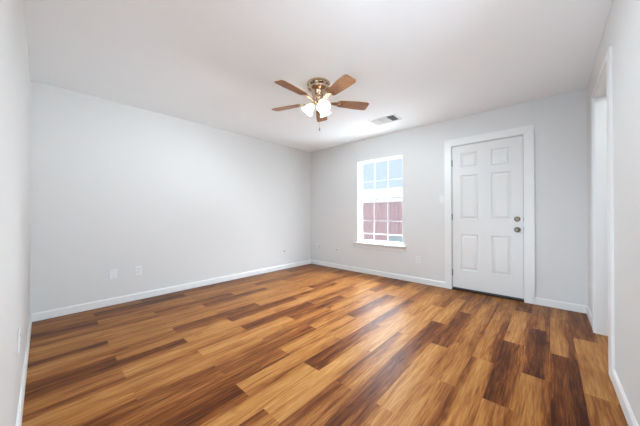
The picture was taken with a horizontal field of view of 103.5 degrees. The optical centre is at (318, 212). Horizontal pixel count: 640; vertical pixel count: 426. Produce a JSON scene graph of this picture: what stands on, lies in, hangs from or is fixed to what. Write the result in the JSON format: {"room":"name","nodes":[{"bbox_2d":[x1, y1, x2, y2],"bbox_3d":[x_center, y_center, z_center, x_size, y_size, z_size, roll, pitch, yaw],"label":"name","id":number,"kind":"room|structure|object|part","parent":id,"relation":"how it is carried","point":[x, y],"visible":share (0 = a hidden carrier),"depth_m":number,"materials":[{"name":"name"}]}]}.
{"room":"empty living room","nodes":[
{"label":"empty living room","id":0,"kind":"room"},
{"bbox_2d":[0,0,29,425],"bbox_3d":[-1.861,-0.128,1.505,2.950,2.440,0.115,0,0,42],"label":"wall","id":1,"kind":"structure","parent":0,"point":[14,61],"depth_m":1.07,"materials":[{"name":"paint"}]},
{"bbox_2d":[18,327,20,352],"bbox_3d":[-1.551,0.655,1.305,0.070,0.115,0.009,0,0,42],"label":"wall outlet","id":2,"kind":"object","parent":1,"relation":"attached to","point":[19,332],"visible":1,"depth_m":1.29,"materials":[{"name":"white plastic"}]},
{"bbox_3d":[-1.552,0.655,1.304,0.070,0.115,0.006,0,0,42],"label":"plate","id":3,"kind":"part","parent":2,"relation":"part of","materials":[{"name":"white plastic"}]},
{"bbox_2d":[16,314,31,425],"bbox_3d":[-1.814,1.050,1.548,2.950,0.083,0.013,0,0,42],"label":"baseboard","id":4,"kind":"structure","parent":1,"relation":"attached to","point":[24,374],"depth_m":1.54,"materials":[{"name":"paint"}]},
{"bbox_2d":[30,80,310,313],"bbox_3d":[-1.627,-0.119,4.033,0.115,2.440,4.162,0,0,42],"label":"wall","id":5,"kind":"structure","parent":0,"point":[114,185],"depth_m":3.27,"materials":[{"name":"paint"}]},
{"bbox_2d":[109,269,116,279],"bbox_3d":[-2.465,0.734,3.019,0.007,0.115,0.076,0,0,42],"label":"wall plate","id":6,"kind":"object","parent":5,"relation":"attached to","point":[112,273],"visible":1,"depth_m":3.02,"materials":[{"name":"white plastic"}]},
{"bbox_2d":[135,266,141,274],"bbox_3d":[-2.295,0.731,3.204,0.009,0.115,0.070,0,0,42],"label":"wall outlet","id":7,"kind":"object","parent":5,"relation":"attached to","point":[138,269],"visible":1,"depth_m":3.20,"materials":[{"name":"white plastic"}]},
{"bbox_2d":[32,260,310,321],"bbox_3d":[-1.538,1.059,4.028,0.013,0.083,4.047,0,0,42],"label":"baseboard","id":8,"kind":"structure","parent":5,"relation":"attached to","point":[38,316],"depth_m":3.26,"materials":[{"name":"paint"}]},
{"bbox_2d":[23,0,612,151],"bbox_3d":[0.090,-1.405,1.028,6.715,0.100,6.515,0,0,42],"label":"ceiling","id":9,"kind":"structure","parent":0,"point":[213,63],"depth_m":2.16,"materials":[{"name":"paint"}]},
{"bbox_2d":[272,74,368,130],"bbox_3d":[-0.024,-1.093,2.598,1.068,0.511,1.024,0,0,42],"label":"ceiling fan","id":10,"kind":"object","parent":9,"relation":"hanging from","point":[320,89],"visible":1,"depth_m":2.56,"materials":[{"name":"brown wood"}]},
{"bbox_3d":[-0.348,-1.157,2.772,0.340,0.006,0.130,0,12,23],"label":"blade","id":11,"kind":"part","parent":10,"relation":"part of","materials":[{"name":"brown wood"}]},
{"bbox_3d":[-0.249,-1.159,2.342,0.130,0.006,0.340,15,10,40],"label":"blade","id":12,"kind":"part","parent":10,"relation":"part of","materials":[{"name":"brown wood"}]},
{"bbox_3d":[-0.093,-1.099,2.637,0.134,0.106,0.134,39,5,6],"label":"lamp shade","id":13,"kind":"part","parent":10,"relation":"part of","materials":[{"name":"white glass"}]},
{"bbox_3d":[0.029,-1.158,2.999,0.130,0.006,0.340,-12,-1,5],"label":"blade","id":14,"kind":"part","parent":10,"relation":"part of","materials":[{"name":"brown wood"}]},
{"bbox_3d":[0.032,-1.100,2.541,0.134,0.106,0.134,0,-39,-23],"label":"lamp shade","id":15,"kind":"part","parent":10,"relation":"part of","materials":[{"name":"white glass"}]},
{"bbox_3d":[0.053,-1.100,2.698,0.134,0.106,0.134,0,39,37],"label":"lamp shade","id":16,"kind":"part","parent":10,"relation":"part of","materials":[{"name":"white glass"}]},
{"bbox_3d":[0.191,-1.161,2.305,0.130,0.006,0.340,14,-7,-30],"label":"blade","id":17,"kind":"part","parent":10,"relation":"part of","materials":[{"name":"brown wood"}]},
{"bbox_3d":[0.362,-1.160,2.711,0.340,0.006,0.130,0,-12,-13],"label":"blade","id":18,"kind":"part","parent":10,"relation":"part of","materials":[{"name":"brown wood"}]},
{"bbox_2d":[368,114,401,125],"bbox_3d":[0.956,-1.343,3.651,0.400,0.010,0.270,0,0,42],"label":"ceiling vent","id":19,"kind":"object","parent":9,"relation":"in","point":[390,118],"visible":1,"depth_m":3.63,"materials":[{"name":"white plastic"}]},
{"bbox_2d":[21,264,627,425],"bbox_3d":[0.108,1.085,0.998,6.470,0.001,6.300,0,0,42],"label":"floor","id":20,"kind":"structure","parent":0,"point":[309,344],"depth_m":1.87,"materials":[{"name":"brown wood"}]},
{"bbox_2d":[311,87,587,305],"bbox_3d":[1.397,-0.127,4.167,4.398,2.440,0.115,0,0,42],"label":"wall","id":21,"kind":"structure","parent":0,"point":[559,121],"depth_m":3.72,"materials":[{"name":"paint"}]},
{"bbox_2d":[311,260,444,287],"bbox_3d":[0.829,1.055,4.598,2.738,0.083,0.013,0,0,42],"label":"baseboard","id":22,"kind":"structure","parent":21,"relation":"attached to","point":[345,267],"depth_m":4.32,"materials":[{"name":"paint"}]},
{"bbox_2d":[354,154,405,251],"bbox_3d":[1.066,-0.166,4.427,0.978,1.588,0.177,0,0,42],"label":"window","id":23,"kind":"structure","parent":21,"relation":"in","point":[375,244],"depth_m":4.54,"materials":[{"name":"paint"}]},
{"bbox_3d":[1.050,0.549,4.404,0.978,0.026,0.122,0,0,42],"label":"sill","id":24,"kind":"part","parent":23,"relation":"part of","materials":[{"name":"paint"}]},
{"bbox_3d":[1.095,0.136,4.459,0.832,0.756,0.024,0,0,42],"label":"sash","id":25,"kind":"part","parent":23,"relation":"part of","materials":[{"name":"white plastic"}]},
{"bbox_3d":[1.110,-0.570,4.480,0.832,0.729,0.022,0,0,42],"label":"sash","id":26,"kind":"part","parent":23,"relation":"part of","materials":[{"name":"white plastic"}]},
{"bbox_3d":[1.121,0.147,4.488,0.832,0.734,0.004,0,0,42],"label":"screen frame","id":27,"kind":"part","parent":23,"relation":"part of","materials":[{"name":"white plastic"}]},
{"bbox_2d":[439,195,444,202],"bbox_3d":[1.806,-0.200,3.704,0.070,0.115,0.016,0,0,42],"label":"light switch","id":28,"kind":"object","parent":21,"relation":"attached to","point":[441,198],"visible":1,"depth_m":3.70,"materials":[{"name":"white plastic"}]},
{"bbox_2d":[451,135,523,301],"bbox_3d":[2.223,0.063,3.369,0.833,2.050,0.177,0,0,42],"label":"door","id":29,"kind":"structure","parent":21,"relation":"in","point":[487,177],"depth_m":3.32,"materials":[{"name":"paint"}]},
{"bbox_2d":[444,125,534,303],"bbox_3d":[2.204,0.018,3.340,0.998,2.140,0.017,0,0,42],"label":"trim","id":30,"kind":"structure","parent":21,"relation":"attached to","point":[527,131],"depth_m":3.06,"materials":[{"name":"paint"}]},
{"bbox_2d":[535,297,586,313],"bbox_3d":[2.736,1.043,2.855,0.432,0.083,0.013,0,0,42],"label":"baseboard","id":31,"kind":"structure","parent":21,"relation":"attached to","point":[538,301],"depth_m":2.84,"materials":[{"name":"paint"}]},
{"bbox_2d":[587,0,639,425],"bbox_3d":[2.129,-0.138,1.794,0.115,2.440,2.400,0,0,42],"label":"wall","id":32,"kind":"structure","parent":0,"point":[621,31],"depth_m":1.36,"materials":[{"name":"paint"}]},
{"bbox_2d":[587,306,591,326],"bbox_3d":[2.728,1.042,2.536,0.013,0.083,0.495,0,0,42],"label":"baseboard","id":33,"kind":"structure","parent":32,"relation":"attached to","point":[589,314],"depth_m":2.52,"materials":[{"name":"paint"}]},
{"bbox_2d":[594,68,607,335],"bbox_3d":[2.268,0.015,1.945,0.117,2.135,0.810,0,0,42],"label":"doorway","id":34,"kind":"structure","parent":32,"relation":"attached to","point":[600,99],"depth_m":2.24,"materials":[{"name":"paint"}]},
{"bbox_2d":[590,46,614,380],"bbox_3d":[2.220,0.004,1.989,0.015,2.157,1.000,0,0,42],"label":"trim","id":35,"kind":"structure","parent":32,"relation":"attached to","point":[608,61],"depth_m":1.66,"materials":[{"name":"paint"}]},
{"bbox_2d":[612,369,637,425],"bbox_3d":[1.581,1.040,1.281,0.013,0.083,0.905,0,0,42],"label":"baseboard","id":36,"kind":"structure","parent":32,"relation":"attached to","point":[628,413],"depth_m":1.37,"materials":[{"name":"paint"}]},
{"label":"outside","id":37,"kind":"structure","parent":0,"visible":0},
{"bbox_3d":[6.289,1.388,20.013,50.000,0.100,29.885,0,0,42],"label":"ground","id":38,"kind":"structure","parent":37,"visible":0},
{"bbox_2d":[363,202,401,240],"bbox_3d":[2.053,0.475,9.008,5.800,1.668,0.150,0,0,42],"label":"fence","id":39,"kind":"object","parent":38,"relation":"on","point":[379,210],"visible":0.18,"depth_m":8.79,"materials":[{"name":"pink wood"}]},
{"bbox_2d":[363,187,401,203],"bbox_3d":[6.293,-0.293,18.546,14.800,3.250,6.950,0,0,42],"label":"house","id":40,"kind":"structure","parent":38,"relation":"on","point":[394,193],"depth_m":17.10,"materials":[{"name":"white"}]},
{"bbox_2d":[389,234,401,241],"bbox_3d":[2.552,0.987,7.535,0.760,0.630,0.490,0,0,42],"label":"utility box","id":41,"kind":"object","parent":38,"relation":"on","point":[393,238],"visible":0.23,"depth_m":7.49,"materials":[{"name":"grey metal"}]}
]}

